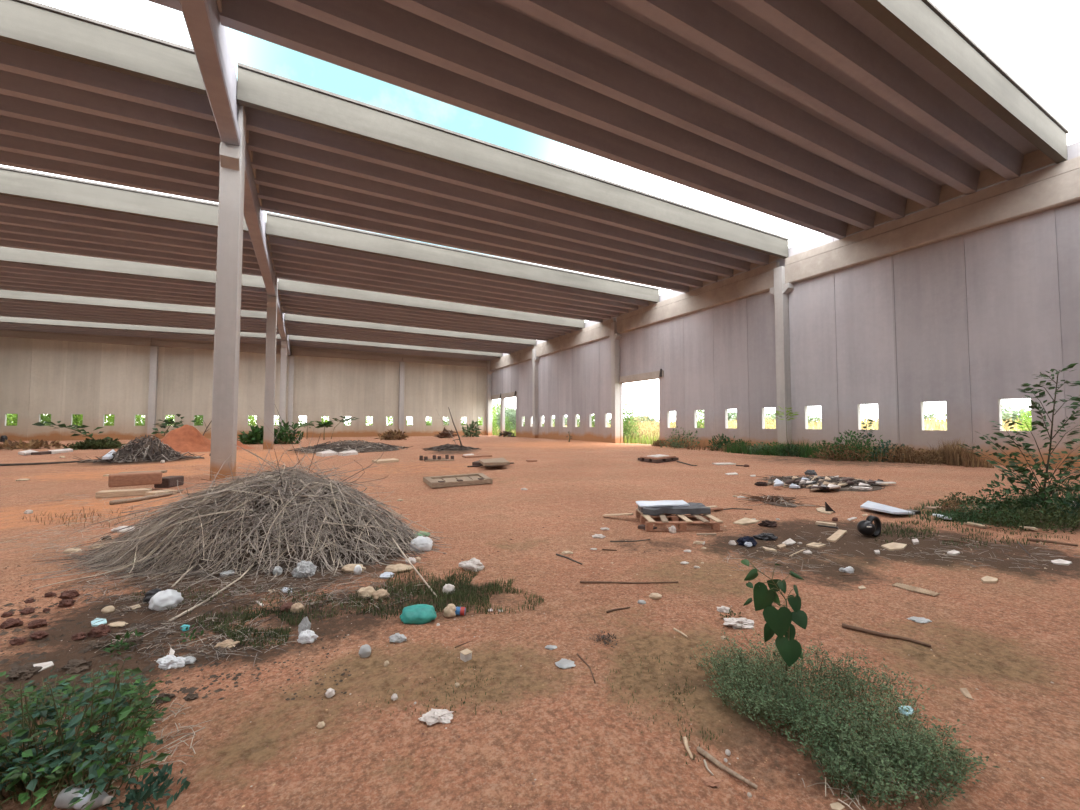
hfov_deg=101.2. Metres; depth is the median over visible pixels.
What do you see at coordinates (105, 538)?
clod
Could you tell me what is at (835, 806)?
stone
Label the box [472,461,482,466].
timber
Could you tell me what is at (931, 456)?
shrub
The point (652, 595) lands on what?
stone
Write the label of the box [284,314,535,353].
roof slab
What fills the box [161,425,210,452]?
dirt mound
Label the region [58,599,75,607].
clod
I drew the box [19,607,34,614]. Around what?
clod
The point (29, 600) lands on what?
clod
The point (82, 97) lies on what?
roof slab
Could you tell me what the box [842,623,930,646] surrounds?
stick
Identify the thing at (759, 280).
beam
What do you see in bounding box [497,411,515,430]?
tree
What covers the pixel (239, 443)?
dirt mound
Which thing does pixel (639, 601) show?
stone
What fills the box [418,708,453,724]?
paper
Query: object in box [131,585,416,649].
grass
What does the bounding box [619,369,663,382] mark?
lintel
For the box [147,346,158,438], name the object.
wall column
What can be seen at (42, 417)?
shrub
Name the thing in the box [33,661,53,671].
shard
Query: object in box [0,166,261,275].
roof slab
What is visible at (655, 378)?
door
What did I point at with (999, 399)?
window
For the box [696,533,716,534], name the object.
plank
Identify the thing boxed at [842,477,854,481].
scrap
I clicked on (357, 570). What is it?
cup
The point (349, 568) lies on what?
stone
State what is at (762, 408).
window
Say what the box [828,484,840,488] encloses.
scrap
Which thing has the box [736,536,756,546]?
bundle
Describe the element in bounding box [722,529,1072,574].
straw
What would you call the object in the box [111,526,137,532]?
plastic
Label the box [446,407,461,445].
dead branch
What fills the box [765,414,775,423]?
tree
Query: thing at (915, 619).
paper
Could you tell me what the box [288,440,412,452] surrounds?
heap
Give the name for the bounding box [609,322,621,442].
wall column
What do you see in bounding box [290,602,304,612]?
stone
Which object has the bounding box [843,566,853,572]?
film
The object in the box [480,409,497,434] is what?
shrub
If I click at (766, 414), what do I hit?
tree
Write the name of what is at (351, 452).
sheet
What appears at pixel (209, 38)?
beam
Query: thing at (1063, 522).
weed
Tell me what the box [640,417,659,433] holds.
shrub
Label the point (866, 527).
helmet
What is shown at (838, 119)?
roof slab
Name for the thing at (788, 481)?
scrap
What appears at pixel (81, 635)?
clod
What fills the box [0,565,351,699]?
gravel
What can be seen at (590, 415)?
window
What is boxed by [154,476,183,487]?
timber
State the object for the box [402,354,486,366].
beam
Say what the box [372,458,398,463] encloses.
board
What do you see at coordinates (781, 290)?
wall column
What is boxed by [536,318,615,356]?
beam
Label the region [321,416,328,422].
shrub
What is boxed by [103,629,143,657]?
weed
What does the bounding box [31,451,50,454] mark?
plank
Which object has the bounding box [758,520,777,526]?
cloth
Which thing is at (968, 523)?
plank
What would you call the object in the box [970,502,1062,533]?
weed
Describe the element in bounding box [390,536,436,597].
stick
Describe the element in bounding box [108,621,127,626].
wrapper
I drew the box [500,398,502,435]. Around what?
post
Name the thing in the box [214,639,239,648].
leaf litter
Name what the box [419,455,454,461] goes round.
crate base
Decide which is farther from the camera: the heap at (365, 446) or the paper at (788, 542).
the heap at (365, 446)
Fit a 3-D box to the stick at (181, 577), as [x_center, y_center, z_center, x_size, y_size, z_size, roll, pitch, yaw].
[-3.767,1.654,4.998,0.020,0.260,1.567,1,-3,-18]
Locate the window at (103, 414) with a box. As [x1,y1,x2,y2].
[103,414,114,425]
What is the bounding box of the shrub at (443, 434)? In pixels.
[434,427,457,437]
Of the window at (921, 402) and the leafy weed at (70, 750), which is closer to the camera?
the leafy weed at (70, 750)
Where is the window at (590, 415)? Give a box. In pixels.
[589,414,591,426]
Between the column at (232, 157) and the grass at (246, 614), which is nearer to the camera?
the grass at (246, 614)
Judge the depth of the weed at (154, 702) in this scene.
2.38 m
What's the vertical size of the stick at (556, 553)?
0.021 m
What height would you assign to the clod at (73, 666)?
0.062 m
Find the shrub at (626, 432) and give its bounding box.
[610,398,638,442]
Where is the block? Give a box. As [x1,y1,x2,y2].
[0,435,7,441]
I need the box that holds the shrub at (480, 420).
[478,417,492,431]
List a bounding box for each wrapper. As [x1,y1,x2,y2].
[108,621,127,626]
[156,655,185,669]
[184,656,195,664]
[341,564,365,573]
[380,572,394,578]
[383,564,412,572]
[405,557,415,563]
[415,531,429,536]
[898,706,913,715]
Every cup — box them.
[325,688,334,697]
[354,565,361,573]
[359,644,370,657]
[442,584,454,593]
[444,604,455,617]
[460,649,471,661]
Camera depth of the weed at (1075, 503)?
7.40 m
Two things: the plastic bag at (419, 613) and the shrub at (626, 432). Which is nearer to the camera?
the plastic bag at (419, 613)
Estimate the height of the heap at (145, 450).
1.196 m
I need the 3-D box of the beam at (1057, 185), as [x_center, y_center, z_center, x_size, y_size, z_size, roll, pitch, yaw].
[20.863,-7.975,10.799,0.296,1.460,31.100,1,-3,-28]
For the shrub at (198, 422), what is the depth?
50.90 m
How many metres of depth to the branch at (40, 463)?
17.26 m
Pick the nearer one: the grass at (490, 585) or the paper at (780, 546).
the grass at (490, 585)
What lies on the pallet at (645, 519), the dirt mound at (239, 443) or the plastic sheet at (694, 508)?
the plastic sheet at (694, 508)
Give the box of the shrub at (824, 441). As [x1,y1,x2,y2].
[799,440,836,456]
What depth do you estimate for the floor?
3.30 m
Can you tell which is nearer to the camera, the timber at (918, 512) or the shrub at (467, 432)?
the timber at (918, 512)
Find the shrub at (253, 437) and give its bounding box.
[237,425,281,443]
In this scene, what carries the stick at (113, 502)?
on the floor
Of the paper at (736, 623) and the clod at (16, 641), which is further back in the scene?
the paper at (736, 623)
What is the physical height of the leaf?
0.020 m
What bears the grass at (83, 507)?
on the floor
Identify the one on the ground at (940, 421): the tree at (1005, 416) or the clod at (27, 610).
the tree at (1005, 416)
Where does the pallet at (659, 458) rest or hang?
on the floor
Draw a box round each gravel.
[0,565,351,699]
[0,599,241,700]
[59,585,1068,786]
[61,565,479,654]
[110,465,795,559]
[152,600,1079,809]
[592,515,1046,575]
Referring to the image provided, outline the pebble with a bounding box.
[725,749,730,755]
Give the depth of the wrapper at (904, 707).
2.23 m
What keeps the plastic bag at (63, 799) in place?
on the floor
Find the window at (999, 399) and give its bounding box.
[998,397,1032,431]
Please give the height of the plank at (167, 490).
0.103 m
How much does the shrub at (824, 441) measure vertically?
0.923 m
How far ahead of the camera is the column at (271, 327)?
27.84 m
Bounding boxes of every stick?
[109,489,182,504]
[155,727,204,751]
[168,565,253,621]
[171,564,195,587]
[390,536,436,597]
[556,553,581,564]
[577,653,594,682]
[580,581,677,583]
[606,607,629,612]
[610,539,649,541]
[673,628,686,637]
[683,737,692,758]
[696,746,757,789]
[703,759,713,775]
[714,508,751,510]
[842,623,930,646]
[937,539,974,544]
[1029,538,1077,546]
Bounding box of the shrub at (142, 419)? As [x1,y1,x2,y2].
[135,415,171,425]
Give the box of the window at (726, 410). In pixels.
[725,408,736,428]
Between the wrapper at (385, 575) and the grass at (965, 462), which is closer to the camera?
the wrapper at (385, 575)
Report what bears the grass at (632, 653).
on the floor
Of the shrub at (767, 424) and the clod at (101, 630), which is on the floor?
the clod at (101, 630)
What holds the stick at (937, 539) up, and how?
on the floor
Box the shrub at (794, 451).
[776,443,816,456]
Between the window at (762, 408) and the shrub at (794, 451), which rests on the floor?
the shrub at (794, 451)
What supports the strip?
on the floor
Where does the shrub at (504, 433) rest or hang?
on the floor
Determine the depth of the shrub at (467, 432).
54.53 m
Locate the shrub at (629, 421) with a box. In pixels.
[627,421,646,436]
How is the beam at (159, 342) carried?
attached to the wall at (61, 379)
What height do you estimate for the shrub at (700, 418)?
4.908 m
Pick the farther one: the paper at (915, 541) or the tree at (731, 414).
the tree at (731, 414)
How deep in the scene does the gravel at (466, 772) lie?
2.11 m
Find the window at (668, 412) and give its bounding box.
[667,411,669,427]
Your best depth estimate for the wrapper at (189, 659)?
2.92 m
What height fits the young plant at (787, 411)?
2.534 m
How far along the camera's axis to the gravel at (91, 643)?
3.00 m
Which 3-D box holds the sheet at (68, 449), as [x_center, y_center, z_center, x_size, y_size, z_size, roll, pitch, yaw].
[-26.848,2.579,24.916,0.886,0.120,4.014,1,-3,-28]
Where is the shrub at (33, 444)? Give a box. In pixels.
[0,439,73,450]
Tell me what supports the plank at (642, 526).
on the floor
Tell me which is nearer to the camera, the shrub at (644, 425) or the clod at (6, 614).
the clod at (6, 614)
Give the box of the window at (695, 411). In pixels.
[694,410,704,428]
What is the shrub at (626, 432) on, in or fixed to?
on the ground at (940, 421)
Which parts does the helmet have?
bulb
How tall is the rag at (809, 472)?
0.163 m
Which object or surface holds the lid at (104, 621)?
on the floor
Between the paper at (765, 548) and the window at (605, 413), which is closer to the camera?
the paper at (765, 548)
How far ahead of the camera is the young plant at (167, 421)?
39.46 m
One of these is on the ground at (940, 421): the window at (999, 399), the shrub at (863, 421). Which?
the shrub at (863, 421)
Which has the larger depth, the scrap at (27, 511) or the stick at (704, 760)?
the scrap at (27, 511)
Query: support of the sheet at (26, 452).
on the floor
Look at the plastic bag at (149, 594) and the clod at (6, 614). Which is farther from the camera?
the plastic bag at (149, 594)
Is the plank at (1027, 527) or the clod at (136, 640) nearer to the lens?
the clod at (136, 640)
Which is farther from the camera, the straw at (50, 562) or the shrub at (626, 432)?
the shrub at (626, 432)
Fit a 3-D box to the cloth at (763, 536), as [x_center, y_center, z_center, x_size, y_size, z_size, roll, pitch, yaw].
[3.103,1.792,6.078,0.303,0.086,0.227,1,-3,-28]
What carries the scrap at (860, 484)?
on the rubble heap at (783, 479)
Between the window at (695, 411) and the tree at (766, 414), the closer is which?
the window at (695, 411)
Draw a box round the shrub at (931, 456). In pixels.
[905,448,945,464]
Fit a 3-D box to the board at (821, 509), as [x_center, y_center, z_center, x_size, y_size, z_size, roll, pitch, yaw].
[5.168,1.912,8.044,0.260,0.020,0.665,-1,-3,25]
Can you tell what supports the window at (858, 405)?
in the wall at (967, 320)
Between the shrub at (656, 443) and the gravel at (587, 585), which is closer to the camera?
the gravel at (587, 585)
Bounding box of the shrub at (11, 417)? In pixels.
[6,414,46,425]
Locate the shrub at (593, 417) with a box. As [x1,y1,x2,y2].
[592,414,594,426]
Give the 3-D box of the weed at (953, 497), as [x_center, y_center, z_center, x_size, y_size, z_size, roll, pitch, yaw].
[7.986,1.820,8.407,1.082,0.316,0.768,1,-3,-28]
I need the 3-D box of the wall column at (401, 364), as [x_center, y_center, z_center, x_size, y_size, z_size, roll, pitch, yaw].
[-18.216,-0.572,58.359,0.600,10.150,0.498,1,-3,-28]
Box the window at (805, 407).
[804,405,821,429]
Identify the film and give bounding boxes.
[220,570,234,576]
[545,645,556,649]
[555,658,575,668]
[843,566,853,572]
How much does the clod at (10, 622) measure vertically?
0.060 m
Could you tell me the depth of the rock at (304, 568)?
4.51 m
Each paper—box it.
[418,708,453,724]
[717,606,729,612]
[723,617,753,628]
[729,540,736,544]
[762,547,776,551]
[777,543,785,548]
[782,538,795,544]
[906,616,931,622]
[912,539,918,544]
[947,550,959,554]
[1051,559,1071,564]
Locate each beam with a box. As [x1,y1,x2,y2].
[0,330,151,345]
[151,338,291,354]
[179,0,240,145]
[238,104,275,295]
[277,291,286,339]
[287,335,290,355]
[292,347,401,361]
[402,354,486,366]
[490,345,535,370]
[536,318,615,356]
[617,261,778,332]
[785,156,1079,283]
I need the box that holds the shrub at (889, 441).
[867,440,904,461]
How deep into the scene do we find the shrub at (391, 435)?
44.19 m
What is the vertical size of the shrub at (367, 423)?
3.646 m
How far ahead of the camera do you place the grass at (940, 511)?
7.57 m
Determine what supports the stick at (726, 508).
on the floor
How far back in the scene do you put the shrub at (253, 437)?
34.68 m
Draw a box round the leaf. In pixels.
[960,688,973,699]
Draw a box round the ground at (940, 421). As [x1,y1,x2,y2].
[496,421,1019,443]
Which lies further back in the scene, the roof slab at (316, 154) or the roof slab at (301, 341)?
the roof slab at (301, 341)
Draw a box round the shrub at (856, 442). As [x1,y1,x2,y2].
[822,430,889,461]
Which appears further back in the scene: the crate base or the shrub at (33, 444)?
the shrub at (33, 444)
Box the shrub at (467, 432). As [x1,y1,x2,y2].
[462,421,481,436]
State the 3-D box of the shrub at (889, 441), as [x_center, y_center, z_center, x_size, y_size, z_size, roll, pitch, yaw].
[14.819,1.983,18.856,1.682,1.056,1.554,1,-3,-28]
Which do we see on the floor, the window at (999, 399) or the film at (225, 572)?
the film at (225, 572)
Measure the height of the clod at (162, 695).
0.040 m
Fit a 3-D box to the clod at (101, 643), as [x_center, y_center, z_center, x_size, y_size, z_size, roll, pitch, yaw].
[-3.095,1.690,3.139,0.102,0.039,0.079,-1,-3,21]
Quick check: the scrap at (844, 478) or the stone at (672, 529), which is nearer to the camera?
the stone at (672, 529)
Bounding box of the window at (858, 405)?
[857,403,878,429]
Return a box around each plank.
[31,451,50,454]
[95,488,151,497]
[120,470,166,472]
[145,489,176,495]
[603,513,632,515]
[638,524,656,529]
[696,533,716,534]
[710,507,722,510]
[815,521,835,526]
[818,524,837,528]
[827,529,846,541]
[850,486,871,489]
[868,482,895,484]
[924,506,985,509]
[932,514,951,519]
[964,522,987,527]
[1020,526,1037,529]
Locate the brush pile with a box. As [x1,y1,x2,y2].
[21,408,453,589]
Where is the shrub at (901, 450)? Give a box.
[880,445,927,462]
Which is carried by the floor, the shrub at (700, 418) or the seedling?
the seedling
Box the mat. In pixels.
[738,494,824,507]
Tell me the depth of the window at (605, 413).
39.49 m
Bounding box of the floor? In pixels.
[0,435,1079,809]
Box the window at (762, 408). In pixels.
[761,407,775,428]
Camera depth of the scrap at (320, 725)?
2.28 m
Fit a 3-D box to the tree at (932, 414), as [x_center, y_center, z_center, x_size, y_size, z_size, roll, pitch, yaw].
[51.167,1.818,60.844,6.504,2.258,6.178,1,-3,-11]
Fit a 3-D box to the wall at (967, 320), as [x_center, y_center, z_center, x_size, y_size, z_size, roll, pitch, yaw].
[10.537,-2.477,30.863,0.260,11.950,76.602,1,-3,-28]
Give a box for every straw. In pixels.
[0,492,163,552]
[22,693,948,809]
[27,542,428,666]
[47,574,413,672]
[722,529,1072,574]
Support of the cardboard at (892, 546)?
on the floor
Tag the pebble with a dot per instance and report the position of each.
(727, 752)
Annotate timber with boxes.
[108,471,161,486]
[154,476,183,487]
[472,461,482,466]
[888,509,919,515]
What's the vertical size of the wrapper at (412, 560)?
0.070 m
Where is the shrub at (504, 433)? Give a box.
[497,430,516,436]
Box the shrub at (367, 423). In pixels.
[366,417,371,424]
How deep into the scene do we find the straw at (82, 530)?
6.41 m
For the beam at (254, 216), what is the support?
on the column at (232, 157)
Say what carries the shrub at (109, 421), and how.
on the ground at (940, 421)
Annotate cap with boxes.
[181,624,189,630]
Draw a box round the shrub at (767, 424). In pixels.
[765,413,775,428]
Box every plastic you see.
[63,548,81,552]
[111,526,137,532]
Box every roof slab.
[0,0,220,202]
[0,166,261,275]
[0,246,267,311]
[0,290,278,333]
[0,316,280,344]
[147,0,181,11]
[216,0,1068,238]
[237,63,788,292]
[266,212,659,321]
[278,279,584,340]
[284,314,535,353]
[289,335,501,360]
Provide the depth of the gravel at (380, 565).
3.48 m
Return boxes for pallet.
[636,509,722,531]
[638,454,678,462]
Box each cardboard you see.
[733,518,759,524]
[806,542,825,547]
[881,542,906,550]
[981,576,997,582]
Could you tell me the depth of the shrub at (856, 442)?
19.46 m
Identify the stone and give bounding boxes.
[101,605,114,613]
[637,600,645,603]
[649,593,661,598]
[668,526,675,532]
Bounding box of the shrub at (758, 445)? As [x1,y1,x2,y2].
[743,442,771,453]
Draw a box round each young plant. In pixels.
[32,421,110,438]
[151,414,195,435]
[298,420,314,429]
[315,421,332,439]
[331,416,359,438]
[774,406,797,441]
[861,414,872,452]
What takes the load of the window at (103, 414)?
in the wall at (61, 379)
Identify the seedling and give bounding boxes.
[741,559,806,683]
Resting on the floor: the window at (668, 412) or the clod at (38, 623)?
the clod at (38, 623)
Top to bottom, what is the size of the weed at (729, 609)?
0.080 m
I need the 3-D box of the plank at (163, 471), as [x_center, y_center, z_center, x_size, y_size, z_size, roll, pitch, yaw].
[-12.530,2.132,14.025,1.118,0.075,0.312,1,-3,-28]
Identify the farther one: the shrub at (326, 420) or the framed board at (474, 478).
the shrub at (326, 420)
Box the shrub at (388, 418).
[386,417,392,424]
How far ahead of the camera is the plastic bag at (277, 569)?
4.59 m
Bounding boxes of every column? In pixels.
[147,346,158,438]
[210,105,245,479]
[263,277,277,448]
[279,328,287,436]
[287,355,293,433]
[398,362,404,435]
[486,364,492,434]
[532,349,539,437]
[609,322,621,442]
[770,266,793,447]
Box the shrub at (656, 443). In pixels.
[652,439,666,446]
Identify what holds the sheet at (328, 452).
on the floor
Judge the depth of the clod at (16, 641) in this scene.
3.16 m
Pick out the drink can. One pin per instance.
(461, 611)
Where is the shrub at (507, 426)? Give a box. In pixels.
[505,416,512,431]
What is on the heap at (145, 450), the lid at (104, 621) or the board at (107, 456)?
the board at (107, 456)
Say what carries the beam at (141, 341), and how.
attached to the wall at (61, 379)
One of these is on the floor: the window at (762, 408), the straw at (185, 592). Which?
the straw at (185, 592)
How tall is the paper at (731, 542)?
0.054 m
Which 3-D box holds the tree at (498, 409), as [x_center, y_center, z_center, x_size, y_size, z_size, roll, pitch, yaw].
[-5.679,2.658,74.287,4.642,4.911,5.211,1,-3,-24]
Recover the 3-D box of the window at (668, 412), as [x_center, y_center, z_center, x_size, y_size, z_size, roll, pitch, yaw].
[9.675,1.056,32.335,0.236,1.271,0.910,1,-3,-28]
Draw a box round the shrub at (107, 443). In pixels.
[62,437,126,449]
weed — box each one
[0,657,171,809]
[97,697,163,730]
[102,763,190,809]
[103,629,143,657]
[178,624,203,641]
[592,631,617,647]
[720,609,741,619]
[931,500,982,513]
[933,492,986,506]
[942,501,1019,525]
[964,487,1044,512]
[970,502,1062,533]
[1019,501,1079,533]
[1036,479,1079,509]
[1057,493,1079,516]
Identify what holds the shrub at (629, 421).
on the ground at (940, 421)
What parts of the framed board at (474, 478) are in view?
frame rail, frame rail, frame rail, frame rail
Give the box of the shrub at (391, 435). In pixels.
[374,429,407,439]
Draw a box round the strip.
[892,582,939,596]
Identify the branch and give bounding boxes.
[0,460,92,465]
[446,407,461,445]
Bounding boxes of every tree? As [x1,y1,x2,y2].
[492,402,511,431]
[494,407,515,426]
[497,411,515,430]
[628,416,658,423]
[703,409,736,421]
[730,412,775,421]
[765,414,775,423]
[808,415,820,425]
[924,411,939,420]
[941,404,1018,419]
[1002,407,1030,425]
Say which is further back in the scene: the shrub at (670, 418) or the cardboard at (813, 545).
the shrub at (670, 418)
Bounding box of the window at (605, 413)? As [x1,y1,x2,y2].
[605,413,610,427]
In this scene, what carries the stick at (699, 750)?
on the floor
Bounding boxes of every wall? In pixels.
[0,337,489,440]
[490,141,1079,469]
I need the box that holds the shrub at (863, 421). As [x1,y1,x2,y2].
[860,407,869,428]
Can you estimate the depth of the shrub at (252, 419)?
53.81 m
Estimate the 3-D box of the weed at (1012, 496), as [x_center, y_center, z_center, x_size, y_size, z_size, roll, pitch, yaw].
[8.364,1.728,7.994,1.561,0.477,1.056,0,-3,-8]
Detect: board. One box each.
[102,449,115,458]
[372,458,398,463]
[423,473,492,487]
[462,454,491,457]
[479,458,509,465]
[526,459,536,461]
[712,463,735,464]
[816,507,832,513]
[860,501,914,513]
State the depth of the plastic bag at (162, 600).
3.75 m
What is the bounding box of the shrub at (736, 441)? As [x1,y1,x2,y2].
[726,439,753,451]
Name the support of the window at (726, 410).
in the wall at (967, 320)
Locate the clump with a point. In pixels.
(918, 759)
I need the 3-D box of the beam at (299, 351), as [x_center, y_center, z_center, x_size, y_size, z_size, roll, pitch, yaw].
[-23.876,-6.316,55.750,12.620,1.000,0.296,1,-3,-28]
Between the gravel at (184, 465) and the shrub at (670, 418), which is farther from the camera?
the shrub at (670, 418)
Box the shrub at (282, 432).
[274,420,303,443]
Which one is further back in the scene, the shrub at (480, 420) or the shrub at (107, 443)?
the shrub at (480, 420)
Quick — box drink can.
[455,607,465,615]
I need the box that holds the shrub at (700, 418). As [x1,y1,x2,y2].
[697,410,703,427]
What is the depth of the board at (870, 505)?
7.79 m
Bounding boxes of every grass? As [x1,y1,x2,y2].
[22,507,158,528]
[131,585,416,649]
[340,566,543,615]
[357,653,731,763]
[493,430,659,443]
[664,439,689,447]
[687,440,980,467]
[723,437,843,459]
[875,518,1068,546]
[883,438,993,467]
[904,483,1079,528]
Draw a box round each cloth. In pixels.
[753,533,777,540]
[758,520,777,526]
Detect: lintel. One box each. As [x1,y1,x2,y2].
[491,391,516,398]
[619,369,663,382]
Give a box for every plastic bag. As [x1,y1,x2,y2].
[54,787,112,809]
[143,588,160,602]
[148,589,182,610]
[273,566,282,575]
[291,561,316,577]
[297,616,317,643]
[400,604,436,623]
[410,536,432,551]
[459,558,483,571]
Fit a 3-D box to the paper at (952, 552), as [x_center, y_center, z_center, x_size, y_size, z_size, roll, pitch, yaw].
[5.013,1.785,5.369,0.236,0.020,0.081,1,-3,-30]
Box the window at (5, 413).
[4,413,17,425]
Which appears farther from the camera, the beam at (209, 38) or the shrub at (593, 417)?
the shrub at (593, 417)
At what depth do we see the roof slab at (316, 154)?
18.76 m
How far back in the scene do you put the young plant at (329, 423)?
44.45 m
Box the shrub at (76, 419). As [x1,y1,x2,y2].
[43,414,80,425]
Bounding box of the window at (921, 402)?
[920,400,947,430]
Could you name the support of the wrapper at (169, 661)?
on the floor
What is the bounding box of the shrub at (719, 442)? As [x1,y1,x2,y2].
[706,433,737,451]
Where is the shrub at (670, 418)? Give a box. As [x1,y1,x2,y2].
[653,418,675,436]
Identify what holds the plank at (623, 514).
on the floor
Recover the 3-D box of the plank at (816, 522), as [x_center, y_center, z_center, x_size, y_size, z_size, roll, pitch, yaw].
[4.419,1.838,6.861,0.262,0.041,0.100,-2,-3,40]
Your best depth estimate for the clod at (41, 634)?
3.25 m
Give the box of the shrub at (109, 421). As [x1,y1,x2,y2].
[72,414,114,425]
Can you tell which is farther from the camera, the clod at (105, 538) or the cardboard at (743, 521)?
the cardboard at (743, 521)
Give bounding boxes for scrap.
[24,510,32,513]
[280,587,292,592]
[316,721,324,728]
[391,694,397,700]
[562,551,572,553]
[592,534,605,537]
[774,481,783,485]
[785,479,795,483]
[789,483,799,487]
[819,484,829,489]
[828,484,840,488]
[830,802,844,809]
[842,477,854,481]
[859,482,872,487]
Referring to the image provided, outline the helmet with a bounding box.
[857,515,881,536]
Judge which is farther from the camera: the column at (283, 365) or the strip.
the column at (283, 365)
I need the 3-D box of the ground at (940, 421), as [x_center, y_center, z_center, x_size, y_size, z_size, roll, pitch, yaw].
[33.388,7.125,147.404,370.677,3.164,350.320,1,-3,-28]
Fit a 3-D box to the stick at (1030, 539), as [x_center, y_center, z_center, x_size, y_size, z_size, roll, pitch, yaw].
[6.771,1.812,5.862,0.428,0.038,0.078,-2,-3,42]
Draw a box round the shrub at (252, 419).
[248,416,256,425]
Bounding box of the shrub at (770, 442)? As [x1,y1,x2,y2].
[756,442,790,455]
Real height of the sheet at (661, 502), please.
0.042 m
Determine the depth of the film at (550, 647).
3.09 m
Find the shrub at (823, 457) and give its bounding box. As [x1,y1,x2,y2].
[807,444,872,461]
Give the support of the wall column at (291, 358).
on the floor
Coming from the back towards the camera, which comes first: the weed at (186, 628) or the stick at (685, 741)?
the weed at (186, 628)
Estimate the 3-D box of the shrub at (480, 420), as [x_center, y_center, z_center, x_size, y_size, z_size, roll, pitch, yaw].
[-9.203,2.868,67.754,4.520,3.996,3.560,0,-3,-7]
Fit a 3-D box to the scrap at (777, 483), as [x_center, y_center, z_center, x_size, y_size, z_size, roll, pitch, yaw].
[5.766,1.913,10.673,0.183,0.122,0.621,-2,-3,34]
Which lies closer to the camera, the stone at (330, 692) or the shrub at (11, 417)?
the stone at (330, 692)
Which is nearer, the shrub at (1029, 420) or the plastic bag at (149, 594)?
the plastic bag at (149, 594)
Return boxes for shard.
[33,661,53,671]
[825,502,835,512]
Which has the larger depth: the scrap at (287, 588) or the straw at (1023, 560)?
the straw at (1023, 560)
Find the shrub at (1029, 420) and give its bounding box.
[1012,409,1031,430]
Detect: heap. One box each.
[74,435,204,463]
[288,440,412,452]
[422,444,481,450]
[757,475,894,492]
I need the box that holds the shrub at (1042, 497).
[957,363,1079,518]
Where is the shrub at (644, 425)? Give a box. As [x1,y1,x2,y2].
[628,408,651,431]
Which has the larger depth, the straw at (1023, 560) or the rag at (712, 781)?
the straw at (1023, 560)
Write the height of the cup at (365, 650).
0.072 m
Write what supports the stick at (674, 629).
on the floor
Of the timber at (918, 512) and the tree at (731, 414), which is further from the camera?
the tree at (731, 414)
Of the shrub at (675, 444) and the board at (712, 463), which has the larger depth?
the shrub at (675, 444)
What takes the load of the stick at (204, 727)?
on the floor
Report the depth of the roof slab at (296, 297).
37.74 m
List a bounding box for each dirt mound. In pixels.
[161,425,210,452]
[237,440,252,449]
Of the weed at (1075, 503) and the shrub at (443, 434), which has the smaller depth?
the weed at (1075, 503)
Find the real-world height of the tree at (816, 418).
2.137 m
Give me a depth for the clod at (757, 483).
11.27 m
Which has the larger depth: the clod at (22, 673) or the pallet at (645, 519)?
the pallet at (645, 519)
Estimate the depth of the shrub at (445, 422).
64.96 m
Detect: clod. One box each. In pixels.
[0,618,23,628]
[1,611,12,616]
[5,664,42,680]
[9,637,25,645]
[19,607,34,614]
[24,598,33,603]
[28,619,46,628]
[29,630,48,638]
[44,591,56,596]
[57,590,79,599]
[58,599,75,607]
[60,658,91,673]
[71,631,87,640]
[87,624,110,637]
[93,641,110,648]
[100,536,111,539]
[125,637,142,644]
[155,693,174,702]
[183,693,198,700]
[280,602,292,611]
[754,482,766,485]
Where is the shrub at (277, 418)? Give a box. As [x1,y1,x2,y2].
[274,416,278,425]
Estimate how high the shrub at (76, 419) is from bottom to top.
4.197 m
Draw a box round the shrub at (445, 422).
[443,417,448,424]
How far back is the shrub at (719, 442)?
26.59 m
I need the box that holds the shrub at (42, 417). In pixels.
[6,414,50,425]
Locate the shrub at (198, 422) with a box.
[194,415,202,425]
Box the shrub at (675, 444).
[660,426,700,447]
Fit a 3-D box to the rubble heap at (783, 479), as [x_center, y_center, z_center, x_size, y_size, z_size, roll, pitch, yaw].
[7.358,2.036,11.698,3.630,0.229,3.263,1,-3,-13]
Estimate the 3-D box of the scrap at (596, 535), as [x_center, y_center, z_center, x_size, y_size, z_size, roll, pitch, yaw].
[0.821,1.828,6.202,0.191,0.048,0.119,0,-3,-10]
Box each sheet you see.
[18,450,37,454]
[48,448,72,453]
[316,450,337,456]
[338,450,357,455]
[636,500,689,506]
[638,502,710,515]
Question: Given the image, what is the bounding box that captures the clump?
[690,627,999,809]
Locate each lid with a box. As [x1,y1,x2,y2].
[91,618,106,625]
[389,633,406,642]
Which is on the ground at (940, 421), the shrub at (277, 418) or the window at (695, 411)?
the shrub at (277, 418)
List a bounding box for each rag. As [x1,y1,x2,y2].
[701,776,721,786]
[804,470,816,474]
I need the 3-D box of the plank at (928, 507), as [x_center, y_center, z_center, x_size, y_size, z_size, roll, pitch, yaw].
[7.456,1.846,7.956,1.070,0.044,0.160,0,-3,-4]
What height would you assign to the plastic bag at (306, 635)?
0.139 m

